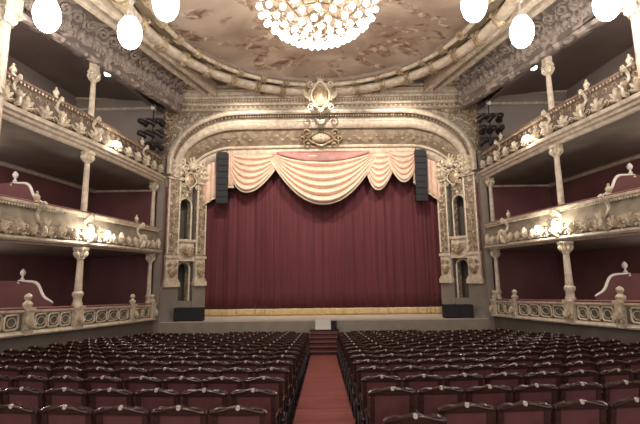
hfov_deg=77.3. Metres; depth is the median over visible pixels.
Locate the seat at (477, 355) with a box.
[462,351,489,363]
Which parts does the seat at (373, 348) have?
crest rail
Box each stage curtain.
[204,170,321,315]
[320,172,441,314]
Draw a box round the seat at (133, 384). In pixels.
[122,376,161,404]
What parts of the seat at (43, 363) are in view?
crest rail, panel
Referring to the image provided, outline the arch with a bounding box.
[167,108,476,182]
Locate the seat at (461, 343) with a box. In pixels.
[451,341,470,345]
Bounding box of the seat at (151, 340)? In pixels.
[144,339,159,342]
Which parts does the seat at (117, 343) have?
crest rail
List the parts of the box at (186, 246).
arch moulding, balustrade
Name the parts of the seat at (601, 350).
crest rail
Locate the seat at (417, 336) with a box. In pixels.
[410,335,425,338]
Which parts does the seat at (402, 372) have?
crest rail, frame, panel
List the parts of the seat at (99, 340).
crest rail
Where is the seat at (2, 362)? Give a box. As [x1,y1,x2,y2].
[0,359,5,365]
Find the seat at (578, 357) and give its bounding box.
[566,354,592,362]
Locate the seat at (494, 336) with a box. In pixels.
[486,335,502,338]
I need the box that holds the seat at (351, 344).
[342,343,364,380]
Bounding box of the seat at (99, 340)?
[97,339,111,344]
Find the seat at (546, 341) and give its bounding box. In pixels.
[530,339,548,346]
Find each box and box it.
[178,192,195,260]
[315,319,336,329]
[449,188,467,257]
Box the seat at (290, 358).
[268,355,297,407]
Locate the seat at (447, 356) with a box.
[435,352,461,364]
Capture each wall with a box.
[0,166,94,305]
[0,320,152,353]
[7,55,75,106]
[76,95,167,321]
[155,285,204,326]
[158,319,489,337]
[161,100,480,158]
[177,176,195,300]
[441,282,492,328]
[447,173,468,297]
[475,90,566,313]
[494,316,639,346]
[550,159,639,299]
[566,46,635,99]
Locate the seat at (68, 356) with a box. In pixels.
[57,354,80,361]
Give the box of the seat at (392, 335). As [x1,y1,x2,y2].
[388,334,403,336]
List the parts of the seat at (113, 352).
crest rail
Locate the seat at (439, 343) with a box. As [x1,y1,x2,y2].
[430,341,450,346]
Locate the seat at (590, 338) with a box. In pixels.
[583,337,598,341]
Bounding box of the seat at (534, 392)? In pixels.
[511,383,558,418]
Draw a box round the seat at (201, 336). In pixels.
[195,335,209,338]
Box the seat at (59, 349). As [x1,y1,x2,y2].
[44,346,62,354]
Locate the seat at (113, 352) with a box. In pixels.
[102,350,124,360]
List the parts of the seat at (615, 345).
crest rail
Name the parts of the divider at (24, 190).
partition panel, swan neck trim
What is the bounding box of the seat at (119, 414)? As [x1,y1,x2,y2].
[94,404,150,423]
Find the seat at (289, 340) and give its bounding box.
[287,339,306,372]
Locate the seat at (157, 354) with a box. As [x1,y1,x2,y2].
[148,350,171,360]
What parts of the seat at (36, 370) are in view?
crest rail, panel, frame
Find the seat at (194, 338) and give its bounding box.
[187,337,201,340]
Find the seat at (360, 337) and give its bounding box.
[357,336,373,339]
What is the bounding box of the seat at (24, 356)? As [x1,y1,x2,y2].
[13,353,35,361]
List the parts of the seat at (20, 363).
crest rail, panel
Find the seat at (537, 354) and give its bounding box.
[516,350,541,362]
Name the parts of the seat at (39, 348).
crest rail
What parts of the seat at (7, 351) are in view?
crest rail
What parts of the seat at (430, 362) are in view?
crest rail, panel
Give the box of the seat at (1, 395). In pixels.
[0,389,4,404]
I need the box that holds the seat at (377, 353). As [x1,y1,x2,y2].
[373,349,397,359]
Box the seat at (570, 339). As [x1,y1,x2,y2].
[566,337,582,346]
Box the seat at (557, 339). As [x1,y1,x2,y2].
[549,338,565,341]
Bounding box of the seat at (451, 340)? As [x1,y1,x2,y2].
[442,338,460,342]
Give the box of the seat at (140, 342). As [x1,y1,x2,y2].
[131,341,148,347]
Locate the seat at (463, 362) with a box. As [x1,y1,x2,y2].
[447,357,477,372]
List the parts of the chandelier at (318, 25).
globe, globe, globe, globe, globe, globe, globe, globe, globe, globe, globe, globe, globe, globe, globe, globe, globe, globe, globe, globe, globe, globe, globe, globe, globe, globe, globe, globe, globe, globe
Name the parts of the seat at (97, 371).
crest rail, panel, frame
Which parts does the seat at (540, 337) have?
crest rail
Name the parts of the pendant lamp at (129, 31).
glass globe, rod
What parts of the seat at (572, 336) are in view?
crest rail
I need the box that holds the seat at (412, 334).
[404,333,419,337]
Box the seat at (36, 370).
[22,366,52,387]
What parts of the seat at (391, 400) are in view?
armrest, frame, crest rail, panel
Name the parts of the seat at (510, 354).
crest rail, panel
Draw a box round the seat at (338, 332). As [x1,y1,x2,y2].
[336,332,350,351]
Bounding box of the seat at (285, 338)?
[272,337,288,340]
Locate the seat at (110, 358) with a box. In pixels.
[105,355,130,367]
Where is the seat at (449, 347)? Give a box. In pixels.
[439,344,460,350]
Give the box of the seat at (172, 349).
[163,347,184,352]
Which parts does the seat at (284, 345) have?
crest rail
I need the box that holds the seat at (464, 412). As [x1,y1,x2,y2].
[436,402,494,423]
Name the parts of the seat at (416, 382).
frame, crest rail, panel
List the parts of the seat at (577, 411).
frame, crest rail, panel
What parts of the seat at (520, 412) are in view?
frame, crest rail, panel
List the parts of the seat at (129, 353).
crest rail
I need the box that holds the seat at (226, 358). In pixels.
[212,355,239,367]
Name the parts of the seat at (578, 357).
crest rail, panel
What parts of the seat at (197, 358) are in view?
panel, crest rail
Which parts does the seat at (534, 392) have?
crest rail, panel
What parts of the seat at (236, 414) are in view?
crest rail, frame, panel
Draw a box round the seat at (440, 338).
[434,336,450,340]
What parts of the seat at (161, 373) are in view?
panel, crest rail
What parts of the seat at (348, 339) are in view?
crest rail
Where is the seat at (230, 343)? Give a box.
[224,341,243,345]
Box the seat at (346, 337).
[339,336,356,366]
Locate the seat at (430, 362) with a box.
[416,358,446,374]
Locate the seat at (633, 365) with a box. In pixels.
[625,358,639,380]
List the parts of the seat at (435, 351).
crest rail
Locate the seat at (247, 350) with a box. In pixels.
[231,347,253,355]
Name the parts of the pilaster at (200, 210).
edge moulding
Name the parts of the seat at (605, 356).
crest rail, panel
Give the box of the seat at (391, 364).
[384,358,415,375]
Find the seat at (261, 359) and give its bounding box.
[240,355,267,367]
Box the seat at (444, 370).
[428,364,462,385]
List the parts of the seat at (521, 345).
crest rail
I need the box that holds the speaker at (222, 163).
[216,151,228,203]
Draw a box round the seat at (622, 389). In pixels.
[601,380,639,416]
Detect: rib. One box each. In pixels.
[74,0,217,96]
[423,0,555,93]
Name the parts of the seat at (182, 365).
crest rail, panel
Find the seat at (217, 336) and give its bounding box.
[211,335,225,338]
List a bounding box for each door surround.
[178,261,189,300]
[456,258,467,297]
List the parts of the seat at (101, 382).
crest rail, panel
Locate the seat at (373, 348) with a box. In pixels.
[369,345,391,354]
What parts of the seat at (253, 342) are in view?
crest rail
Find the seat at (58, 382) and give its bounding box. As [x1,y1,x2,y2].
[48,375,86,390]
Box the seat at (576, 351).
[565,348,590,363]
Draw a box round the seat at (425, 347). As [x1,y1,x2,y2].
[416,345,438,353]
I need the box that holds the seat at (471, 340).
[461,338,479,342]
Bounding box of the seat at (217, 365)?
[199,360,229,376]
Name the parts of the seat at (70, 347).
crest rail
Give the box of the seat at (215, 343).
[205,341,223,346]
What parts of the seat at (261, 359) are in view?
crest rail, panel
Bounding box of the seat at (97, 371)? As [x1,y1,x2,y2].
[82,367,114,389]
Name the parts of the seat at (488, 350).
crest rail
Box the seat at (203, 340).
[196,339,212,342]
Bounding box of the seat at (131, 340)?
[128,339,143,342]
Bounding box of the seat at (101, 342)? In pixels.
[98,341,113,347]
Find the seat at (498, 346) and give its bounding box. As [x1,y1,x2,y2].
[484,343,504,351]
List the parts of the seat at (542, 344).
crest rail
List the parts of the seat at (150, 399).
crest rail, panel, frame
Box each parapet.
[0,293,157,338]
[489,286,639,329]
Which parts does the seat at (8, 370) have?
panel, crest rail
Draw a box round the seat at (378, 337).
[375,336,391,338]
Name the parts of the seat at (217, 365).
panel, crest rail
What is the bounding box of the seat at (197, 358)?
[184,355,211,366]
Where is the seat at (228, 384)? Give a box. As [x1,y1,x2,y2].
[202,376,242,406]
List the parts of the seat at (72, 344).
crest rail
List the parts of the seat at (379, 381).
crest rail, panel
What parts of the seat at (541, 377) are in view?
crest rail, panel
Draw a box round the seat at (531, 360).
[508,356,537,371]
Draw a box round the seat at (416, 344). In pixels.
[408,342,429,348]
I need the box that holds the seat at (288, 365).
[262,360,294,419]
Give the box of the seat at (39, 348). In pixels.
[28,346,44,353]
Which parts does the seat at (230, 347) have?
crest rail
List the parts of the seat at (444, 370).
crest rail, frame, panel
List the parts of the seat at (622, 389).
crest rail, panel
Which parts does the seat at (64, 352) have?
crest rail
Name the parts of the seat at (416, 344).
crest rail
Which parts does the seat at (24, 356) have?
crest rail, panel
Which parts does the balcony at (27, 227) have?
velvet rail, rail moulding, parapet panel, cornice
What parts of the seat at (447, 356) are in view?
crest rail, panel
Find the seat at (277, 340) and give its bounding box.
[268,339,286,342]
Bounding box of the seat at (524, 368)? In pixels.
[498,363,531,384]
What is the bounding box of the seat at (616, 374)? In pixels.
[598,368,634,396]
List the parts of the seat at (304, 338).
crest rail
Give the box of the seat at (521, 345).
[505,342,526,350]
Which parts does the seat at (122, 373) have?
crest rail, panel, frame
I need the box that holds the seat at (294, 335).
[292,335,308,362]
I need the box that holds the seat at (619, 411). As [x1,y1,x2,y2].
[606,396,639,423]
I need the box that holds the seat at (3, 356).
[0,353,13,360]
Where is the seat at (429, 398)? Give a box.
[414,385,464,414]
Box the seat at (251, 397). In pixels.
[230,387,281,423]
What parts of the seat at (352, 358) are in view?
crest rail, frame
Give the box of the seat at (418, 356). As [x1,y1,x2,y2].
[406,353,434,365]
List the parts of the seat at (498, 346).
crest rail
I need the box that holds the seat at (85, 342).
[82,341,97,344]
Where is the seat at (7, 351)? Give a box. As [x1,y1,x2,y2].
[3,349,21,358]
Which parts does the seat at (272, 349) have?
crest rail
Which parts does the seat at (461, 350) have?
crest rail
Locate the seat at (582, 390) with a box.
[557,381,606,410]
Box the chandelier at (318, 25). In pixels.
[256,0,378,49]
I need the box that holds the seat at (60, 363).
[55,359,81,368]
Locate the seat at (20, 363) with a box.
[5,359,29,368]
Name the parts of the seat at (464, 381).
crest rail, panel, frame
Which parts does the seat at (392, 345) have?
crest rail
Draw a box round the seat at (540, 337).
[532,336,549,342]
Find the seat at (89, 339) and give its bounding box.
[83,338,97,341]
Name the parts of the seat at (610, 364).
frame, crest rail, panel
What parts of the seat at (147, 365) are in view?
crest rail, panel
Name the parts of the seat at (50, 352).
crest rail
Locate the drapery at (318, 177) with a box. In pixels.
[203,149,440,205]
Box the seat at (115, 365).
[109,360,138,376]
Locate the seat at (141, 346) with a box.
[136,344,154,348]
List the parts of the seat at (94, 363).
crest rail, panel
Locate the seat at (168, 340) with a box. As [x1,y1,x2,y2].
[160,339,175,342]
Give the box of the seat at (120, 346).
[117,344,135,348]
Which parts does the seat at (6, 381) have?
panel, crest rail, frame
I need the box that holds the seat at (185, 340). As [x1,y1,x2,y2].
[177,339,193,342]
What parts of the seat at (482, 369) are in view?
crest rail, panel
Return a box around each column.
[0,0,25,130]
[71,247,89,305]
[80,151,94,211]
[87,63,100,116]
[145,254,154,302]
[149,182,158,225]
[485,177,494,221]
[490,249,501,298]
[540,56,554,109]
[548,144,564,204]
[557,241,576,299]
[620,0,639,88]
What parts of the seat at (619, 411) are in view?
frame, crest rail, panel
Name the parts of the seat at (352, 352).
crest rail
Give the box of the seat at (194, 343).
[186,341,204,345]
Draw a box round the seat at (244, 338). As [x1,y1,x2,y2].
[237,337,253,340]
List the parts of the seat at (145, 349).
crest rail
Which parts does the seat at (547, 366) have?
crest rail, panel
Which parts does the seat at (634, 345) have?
crest rail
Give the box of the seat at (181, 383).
[162,376,201,404]
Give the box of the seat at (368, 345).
[365,342,386,349]
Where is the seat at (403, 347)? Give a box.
[392,345,414,353]
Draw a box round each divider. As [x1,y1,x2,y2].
[0,171,42,201]
[0,269,53,307]
[594,262,639,299]
[603,163,639,194]
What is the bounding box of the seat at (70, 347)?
[62,346,81,356]
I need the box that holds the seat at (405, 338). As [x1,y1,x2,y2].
[397,337,414,341]
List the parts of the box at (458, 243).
arch moulding, balustrade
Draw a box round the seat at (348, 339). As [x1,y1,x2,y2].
[340,338,358,370]
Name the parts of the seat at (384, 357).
crest rail, panel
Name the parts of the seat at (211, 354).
crest rail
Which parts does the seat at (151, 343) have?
crest rail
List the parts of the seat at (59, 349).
crest rail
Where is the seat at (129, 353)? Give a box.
[125,350,147,360]
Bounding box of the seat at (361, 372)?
[354,366,391,423]
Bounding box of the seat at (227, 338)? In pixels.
[220,337,236,340]
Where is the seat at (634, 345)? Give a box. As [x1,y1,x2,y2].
[627,342,639,348]
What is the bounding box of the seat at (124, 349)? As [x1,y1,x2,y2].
[120,347,140,355]
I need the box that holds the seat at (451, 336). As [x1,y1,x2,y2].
[444,334,459,337]
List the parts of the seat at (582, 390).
frame, crest rail, panel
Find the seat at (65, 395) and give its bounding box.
[44,387,90,407]
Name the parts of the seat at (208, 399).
crest rail, panel, frame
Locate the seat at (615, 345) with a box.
[608,342,626,352]
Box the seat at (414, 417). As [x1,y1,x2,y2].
[382,412,446,423]
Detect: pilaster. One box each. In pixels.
[162,159,185,286]
[190,166,208,285]
[434,162,456,282]
[457,155,483,283]
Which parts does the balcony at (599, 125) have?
rail moulding, cornice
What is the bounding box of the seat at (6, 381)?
[0,374,14,394]
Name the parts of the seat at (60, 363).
panel, crest rail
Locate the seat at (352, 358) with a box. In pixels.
[348,354,376,406]
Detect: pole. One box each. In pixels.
[143,104,164,144]
[479,100,498,139]
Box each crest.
[180,157,205,193]
[302,75,337,113]
[437,153,462,189]
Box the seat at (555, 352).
[542,349,566,356]
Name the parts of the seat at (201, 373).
crest rail, panel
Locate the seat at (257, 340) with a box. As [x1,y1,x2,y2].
[249,339,267,342]
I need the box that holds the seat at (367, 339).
[359,338,377,342]
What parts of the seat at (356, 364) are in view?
crest rail, panel, frame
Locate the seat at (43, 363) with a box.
[29,359,54,375]
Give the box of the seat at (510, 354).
[489,351,515,363]
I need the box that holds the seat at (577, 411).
[550,398,608,423]
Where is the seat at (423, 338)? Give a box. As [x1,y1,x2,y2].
[415,337,432,340]
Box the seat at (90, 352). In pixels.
[81,350,101,355]
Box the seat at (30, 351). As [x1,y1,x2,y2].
[21,349,39,355]
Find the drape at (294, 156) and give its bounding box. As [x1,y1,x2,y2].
[277,151,369,161]
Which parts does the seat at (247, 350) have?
crest rail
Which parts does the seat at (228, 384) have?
crest rail, panel, frame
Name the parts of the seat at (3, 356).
crest rail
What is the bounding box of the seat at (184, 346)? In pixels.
[175,344,195,348]
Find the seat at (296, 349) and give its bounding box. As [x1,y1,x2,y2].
[278,347,302,390]
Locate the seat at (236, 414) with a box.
[209,405,267,423]
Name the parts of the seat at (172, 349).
crest rail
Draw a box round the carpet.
[293,355,354,423]
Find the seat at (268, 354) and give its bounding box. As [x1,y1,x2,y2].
[248,350,272,360]
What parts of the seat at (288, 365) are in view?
crest rail, panel, frame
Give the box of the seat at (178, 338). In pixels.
[171,337,184,340]
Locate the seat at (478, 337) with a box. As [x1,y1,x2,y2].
[470,336,485,339]
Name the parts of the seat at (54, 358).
crest rail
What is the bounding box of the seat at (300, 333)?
[293,333,308,361]
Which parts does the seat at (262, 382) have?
crest rail, panel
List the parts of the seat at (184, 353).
crest rail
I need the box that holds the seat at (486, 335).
[477,333,491,336]
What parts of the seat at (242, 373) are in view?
panel, crest rail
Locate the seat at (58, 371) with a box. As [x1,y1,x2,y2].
[51,366,82,377]
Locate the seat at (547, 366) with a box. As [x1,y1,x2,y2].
[532,362,564,383]
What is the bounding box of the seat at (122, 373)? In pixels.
[115,367,147,388]
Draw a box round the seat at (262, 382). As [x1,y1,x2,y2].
[244,376,286,423]
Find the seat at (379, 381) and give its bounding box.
[359,374,401,423]
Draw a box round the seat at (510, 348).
[498,346,521,356]
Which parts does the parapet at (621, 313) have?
oval panel frame, oval panel frame, oval panel frame, oval panel frame, oval panel frame, oval panel frame, moulding, velvet rail, moulding, oval panel frame, oval panel frame, oval panel frame, oval panel frame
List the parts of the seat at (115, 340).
crest rail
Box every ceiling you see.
[8,7,162,113]
[134,0,506,94]
[478,13,633,109]
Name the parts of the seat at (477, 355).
crest rail, panel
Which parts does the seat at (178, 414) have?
panel, crest rail, frame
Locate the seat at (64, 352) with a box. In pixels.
[60,350,81,362]
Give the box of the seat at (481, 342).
[471,340,490,347]
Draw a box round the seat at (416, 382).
[403,374,443,408]
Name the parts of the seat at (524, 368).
frame, crest rail, panel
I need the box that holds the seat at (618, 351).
[613,347,634,354]
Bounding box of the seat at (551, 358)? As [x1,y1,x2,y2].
[537,355,565,372]
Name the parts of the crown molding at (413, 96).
panel moulding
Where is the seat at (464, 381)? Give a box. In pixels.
[444,373,483,401]
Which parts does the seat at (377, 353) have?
crest rail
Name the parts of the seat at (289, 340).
crest rail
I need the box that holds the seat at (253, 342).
[244,341,263,347]
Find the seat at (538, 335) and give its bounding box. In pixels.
[535,334,549,339]
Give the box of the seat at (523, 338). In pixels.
[516,336,532,342]
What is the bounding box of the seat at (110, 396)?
[88,387,135,423]
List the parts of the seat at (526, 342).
crest rail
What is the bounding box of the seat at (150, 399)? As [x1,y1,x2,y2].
[134,388,180,423]
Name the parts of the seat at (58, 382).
crest rail, panel, frame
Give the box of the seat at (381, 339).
[378,337,396,341]
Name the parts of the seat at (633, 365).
crest rail, panel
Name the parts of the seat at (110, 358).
crest rail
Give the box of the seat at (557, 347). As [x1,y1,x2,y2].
[545,345,566,357]
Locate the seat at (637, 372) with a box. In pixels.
[634,369,639,380]
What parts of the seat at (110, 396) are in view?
crest rail, panel, frame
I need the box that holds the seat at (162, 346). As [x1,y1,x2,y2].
[155,344,174,348]
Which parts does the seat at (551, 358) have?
crest rail, panel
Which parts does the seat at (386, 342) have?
crest rail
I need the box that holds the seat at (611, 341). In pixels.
[603,339,620,347]
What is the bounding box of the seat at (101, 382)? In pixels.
[85,375,122,403]
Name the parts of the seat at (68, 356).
crest rail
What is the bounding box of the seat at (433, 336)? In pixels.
[427,335,441,338]
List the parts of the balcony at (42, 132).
cornice, rail moulding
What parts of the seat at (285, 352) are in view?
crest rail, frame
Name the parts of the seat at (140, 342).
crest rail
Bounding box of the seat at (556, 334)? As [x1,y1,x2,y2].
[550,333,564,336]
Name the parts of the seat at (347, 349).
crest rail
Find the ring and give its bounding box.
[111,0,523,98]
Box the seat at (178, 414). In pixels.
[151,405,208,423]
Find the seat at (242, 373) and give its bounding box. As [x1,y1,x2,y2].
[218,367,253,389]
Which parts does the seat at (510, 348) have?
crest rail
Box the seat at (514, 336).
[503,335,518,338]
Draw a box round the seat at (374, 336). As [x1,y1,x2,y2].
[372,334,387,337]
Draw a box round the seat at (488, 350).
[474,347,497,357]
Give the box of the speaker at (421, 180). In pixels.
[414,147,427,201]
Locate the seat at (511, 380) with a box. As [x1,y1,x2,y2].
[484,372,523,400]
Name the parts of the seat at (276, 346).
crest rail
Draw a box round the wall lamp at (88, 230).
[80,228,90,232]
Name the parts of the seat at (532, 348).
crest rail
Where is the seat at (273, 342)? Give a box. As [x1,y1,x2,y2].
[264,341,283,345]
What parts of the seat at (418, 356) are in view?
panel, crest rail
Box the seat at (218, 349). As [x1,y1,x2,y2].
[208,347,229,355]
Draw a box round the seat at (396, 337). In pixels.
[392,335,408,338]
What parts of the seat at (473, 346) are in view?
crest rail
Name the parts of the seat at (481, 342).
crest rail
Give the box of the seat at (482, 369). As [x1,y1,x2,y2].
[463,363,497,384]
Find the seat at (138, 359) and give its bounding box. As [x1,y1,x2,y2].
[131,355,156,367]
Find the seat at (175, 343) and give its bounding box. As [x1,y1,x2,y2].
[167,341,185,345]
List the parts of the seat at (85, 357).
crest rail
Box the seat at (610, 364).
[595,359,626,381]
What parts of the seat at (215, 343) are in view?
crest rail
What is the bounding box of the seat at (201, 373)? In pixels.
[183,367,217,387]
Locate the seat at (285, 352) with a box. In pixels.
[274,350,300,398]
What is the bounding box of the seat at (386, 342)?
[382,340,401,344]
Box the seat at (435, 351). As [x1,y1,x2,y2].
[424,348,448,357]
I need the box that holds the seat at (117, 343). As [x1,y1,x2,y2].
[114,341,130,347]
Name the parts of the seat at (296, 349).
crest rail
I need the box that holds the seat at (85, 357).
[81,354,105,369]
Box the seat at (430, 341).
[422,339,440,343]
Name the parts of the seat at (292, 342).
crest rail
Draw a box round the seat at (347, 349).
[344,346,367,389]
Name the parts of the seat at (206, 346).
crest rail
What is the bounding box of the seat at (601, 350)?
[590,347,612,361]
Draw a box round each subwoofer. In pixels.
[173,307,204,321]
[442,304,473,317]
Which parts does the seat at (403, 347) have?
crest rail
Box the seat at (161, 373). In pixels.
[148,367,182,388]
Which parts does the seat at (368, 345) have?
crest rail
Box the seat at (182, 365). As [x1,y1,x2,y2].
[168,360,198,375]
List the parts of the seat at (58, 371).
crest rail, panel, frame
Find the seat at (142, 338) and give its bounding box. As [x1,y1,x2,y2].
[140,337,154,340]
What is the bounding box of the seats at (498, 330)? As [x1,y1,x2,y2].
[97,328,550,339]
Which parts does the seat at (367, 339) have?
crest rail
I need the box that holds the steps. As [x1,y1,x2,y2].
[309,329,338,355]
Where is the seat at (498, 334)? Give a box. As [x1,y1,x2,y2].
[492,333,506,336]
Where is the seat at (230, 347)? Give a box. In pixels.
[217,344,237,350]
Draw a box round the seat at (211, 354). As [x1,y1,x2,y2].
[197,351,221,360]
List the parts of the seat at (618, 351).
crest rail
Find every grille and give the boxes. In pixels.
[174,309,186,319]
[188,309,200,319]
[216,179,226,183]
[216,185,226,189]
[216,191,226,195]
[216,198,226,202]
[217,154,226,158]
[217,160,226,164]
[217,166,226,170]
[217,172,226,176]
[415,151,425,155]
[415,157,425,161]
[416,163,425,167]
[416,170,426,174]
[416,176,426,180]
[416,182,426,186]
[417,189,426,193]
[417,195,427,199]
[446,306,458,316]
[460,306,472,316]
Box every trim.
[0,160,95,192]
[75,96,160,192]
[152,145,166,333]
[476,144,494,329]
[480,90,566,186]
[548,153,639,186]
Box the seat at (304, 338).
[290,337,307,366]
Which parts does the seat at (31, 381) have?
crest rail, panel, frame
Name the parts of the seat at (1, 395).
frame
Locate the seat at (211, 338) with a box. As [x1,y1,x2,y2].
[204,337,219,340]
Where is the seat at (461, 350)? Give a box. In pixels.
[449,347,473,354]
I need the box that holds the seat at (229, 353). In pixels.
[222,350,246,360]
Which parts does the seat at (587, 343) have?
crest rail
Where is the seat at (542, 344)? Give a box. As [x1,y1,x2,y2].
[527,342,546,350]
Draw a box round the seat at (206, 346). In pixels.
[196,344,215,349]
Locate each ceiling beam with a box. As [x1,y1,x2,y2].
[18,0,189,112]
[452,0,622,108]
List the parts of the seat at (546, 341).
crest rail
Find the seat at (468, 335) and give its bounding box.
[461,334,475,337]
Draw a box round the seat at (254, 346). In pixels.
[238,344,258,348]
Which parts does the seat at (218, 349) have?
crest rail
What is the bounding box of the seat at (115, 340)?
[112,339,127,344]
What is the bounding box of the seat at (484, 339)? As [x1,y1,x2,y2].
[480,338,497,341]
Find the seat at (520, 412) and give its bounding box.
[494,400,552,423]
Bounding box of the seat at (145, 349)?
[141,347,162,355]
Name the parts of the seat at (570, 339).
crest rail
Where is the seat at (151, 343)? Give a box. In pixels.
[149,341,166,347]
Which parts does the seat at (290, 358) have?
crest rail, frame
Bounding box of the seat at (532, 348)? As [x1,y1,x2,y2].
[522,345,544,355]
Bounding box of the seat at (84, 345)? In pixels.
[81,343,98,347]
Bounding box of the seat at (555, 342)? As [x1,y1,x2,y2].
[547,341,566,345]
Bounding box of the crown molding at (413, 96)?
[177,77,462,112]
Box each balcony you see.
[0,63,165,189]
[0,190,161,257]
[478,54,639,183]
[484,183,639,252]
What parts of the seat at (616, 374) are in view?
crest rail, panel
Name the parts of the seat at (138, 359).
panel, crest rail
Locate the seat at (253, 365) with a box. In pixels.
[230,360,260,376]
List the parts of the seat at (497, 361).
crest rail, panel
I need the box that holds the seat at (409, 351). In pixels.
[399,348,423,359]
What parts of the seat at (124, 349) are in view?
crest rail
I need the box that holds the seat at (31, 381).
[13,374,49,401]
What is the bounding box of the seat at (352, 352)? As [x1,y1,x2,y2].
[346,349,371,396]
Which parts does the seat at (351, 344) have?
crest rail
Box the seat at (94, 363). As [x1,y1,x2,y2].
[81,360,108,377]
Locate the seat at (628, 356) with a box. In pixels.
[618,352,639,361]
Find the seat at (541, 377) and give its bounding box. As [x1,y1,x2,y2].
[523,371,562,398]
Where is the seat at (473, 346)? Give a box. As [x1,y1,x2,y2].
[461,344,483,349]
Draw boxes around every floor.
[160,313,486,322]
[285,356,360,423]
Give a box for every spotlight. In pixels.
[136,130,146,138]
[137,118,148,126]
[145,129,155,138]
[145,141,155,150]
[146,118,156,126]
[154,129,164,138]
[154,141,164,150]
[155,118,165,126]
[476,113,487,122]
[478,125,486,134]
[478,137,488,146]
[485,113,495,122]
[486,125,496,134]
[487,137,497,145]
[495,112,503,122]
[495,125,504,134]
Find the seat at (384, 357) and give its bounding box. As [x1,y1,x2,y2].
[378,353,405,366]
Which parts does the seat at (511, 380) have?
frame, crest rail, panel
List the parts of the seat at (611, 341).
crest rail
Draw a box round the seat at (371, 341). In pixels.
[362,340,381,344]
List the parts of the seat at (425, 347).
crest rail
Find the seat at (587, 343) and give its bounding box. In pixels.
[585,340,603,345]
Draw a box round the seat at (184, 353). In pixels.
[172,350,196,357]
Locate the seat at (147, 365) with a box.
[138,360,167,376]
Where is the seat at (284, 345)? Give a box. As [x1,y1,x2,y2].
[281,344,303,383]
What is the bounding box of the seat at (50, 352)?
[40,349,59,359]
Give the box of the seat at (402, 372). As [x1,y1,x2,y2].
[392,365,427,387]
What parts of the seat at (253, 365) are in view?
crest rail, panel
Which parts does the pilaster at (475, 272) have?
edge moulding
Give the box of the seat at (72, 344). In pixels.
[64,343,81,351]
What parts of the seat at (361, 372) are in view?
crest rail, panel, frame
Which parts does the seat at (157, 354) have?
crest rail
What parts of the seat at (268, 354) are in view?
crest rail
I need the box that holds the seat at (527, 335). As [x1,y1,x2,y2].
[519,334,534,337]
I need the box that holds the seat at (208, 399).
[181,388,228,423]
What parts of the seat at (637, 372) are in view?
frame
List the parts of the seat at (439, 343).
crest rail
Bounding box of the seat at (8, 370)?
[0,365,22,384]
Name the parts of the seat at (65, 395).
panel, crest rail, frame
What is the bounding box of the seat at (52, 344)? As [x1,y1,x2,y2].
[49,343,64,347]
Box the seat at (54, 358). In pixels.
[35,354,57,367]
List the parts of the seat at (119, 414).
panel, crest rail, frame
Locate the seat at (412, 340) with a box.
[402,339,421,343]
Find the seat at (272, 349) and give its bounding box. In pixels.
[254,347,276,355]
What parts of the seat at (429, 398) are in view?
crest rail, frame, panel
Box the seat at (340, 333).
[337,333,352,359]
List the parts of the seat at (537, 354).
crest rail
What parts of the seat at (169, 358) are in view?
crest rail, panel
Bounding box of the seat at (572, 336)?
[565,335,580,342]
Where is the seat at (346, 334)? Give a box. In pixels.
[338,334,354,363]
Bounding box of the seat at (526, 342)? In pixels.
[511,339,529,346]
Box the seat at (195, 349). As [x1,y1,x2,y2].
[185,347,207,352]
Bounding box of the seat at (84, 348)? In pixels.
[81,346,99,350]
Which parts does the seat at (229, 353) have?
crest rail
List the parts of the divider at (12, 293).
partition panel, swan neck trim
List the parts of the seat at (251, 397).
panel, crest rail, frame, armrest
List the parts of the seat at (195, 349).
crest rail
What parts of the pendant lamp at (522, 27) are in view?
rod, glass globe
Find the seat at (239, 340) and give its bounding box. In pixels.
[231,339,248,342]
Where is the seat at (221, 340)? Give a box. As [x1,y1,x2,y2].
[214,339,230,342]
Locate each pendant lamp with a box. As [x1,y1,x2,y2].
[32,0,60,32]
[117,0,141,49]
[152,0,178,21]
[461,0,486,21]
[510,0,533,47]
[592,0,622,20]
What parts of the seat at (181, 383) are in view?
crest rail, panel, frame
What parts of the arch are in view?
moulding, frieze panel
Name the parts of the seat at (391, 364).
crest rail, panel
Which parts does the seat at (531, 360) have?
crest rail, panel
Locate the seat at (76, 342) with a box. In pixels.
[67,340,81,344]
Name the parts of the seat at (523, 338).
crest rail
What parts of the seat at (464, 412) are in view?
crest rail, frame, panel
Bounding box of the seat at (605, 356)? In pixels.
[593,353,618,362]
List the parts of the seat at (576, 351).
crest rail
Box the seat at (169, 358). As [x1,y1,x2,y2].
[157,355,183,367]
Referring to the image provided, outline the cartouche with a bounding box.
[300,128,341,147]
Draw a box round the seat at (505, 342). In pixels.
[491,340,510,344]
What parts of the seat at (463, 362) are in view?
crest rail, panel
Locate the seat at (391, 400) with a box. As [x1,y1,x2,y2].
[364,386,415,423]
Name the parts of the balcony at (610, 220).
rail moulding, cornice, velvet rail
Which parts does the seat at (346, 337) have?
crest rail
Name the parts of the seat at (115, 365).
crest rail, panel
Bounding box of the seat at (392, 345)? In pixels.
[387,342,407,349]
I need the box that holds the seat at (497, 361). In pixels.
[478,356,507,373]
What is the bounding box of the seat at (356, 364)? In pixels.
[351,359,383,418]
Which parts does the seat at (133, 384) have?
crest rail, panel, frame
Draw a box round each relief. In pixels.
[162,111,191,157]
[450,106,480,153]
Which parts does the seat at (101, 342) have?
crest rail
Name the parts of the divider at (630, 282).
swan neck trim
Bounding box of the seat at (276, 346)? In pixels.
[260,344,280,350]
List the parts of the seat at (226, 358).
panel, crest rail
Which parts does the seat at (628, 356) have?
crest rail, panel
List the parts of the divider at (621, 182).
swan neck trim, partition panel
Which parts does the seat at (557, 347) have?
crest rail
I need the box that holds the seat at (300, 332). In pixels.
[295,332,309,358]
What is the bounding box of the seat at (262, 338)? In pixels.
[254,337,270,340]
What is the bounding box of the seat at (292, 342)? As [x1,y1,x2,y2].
[284,341,305,377]
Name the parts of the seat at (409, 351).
crest rail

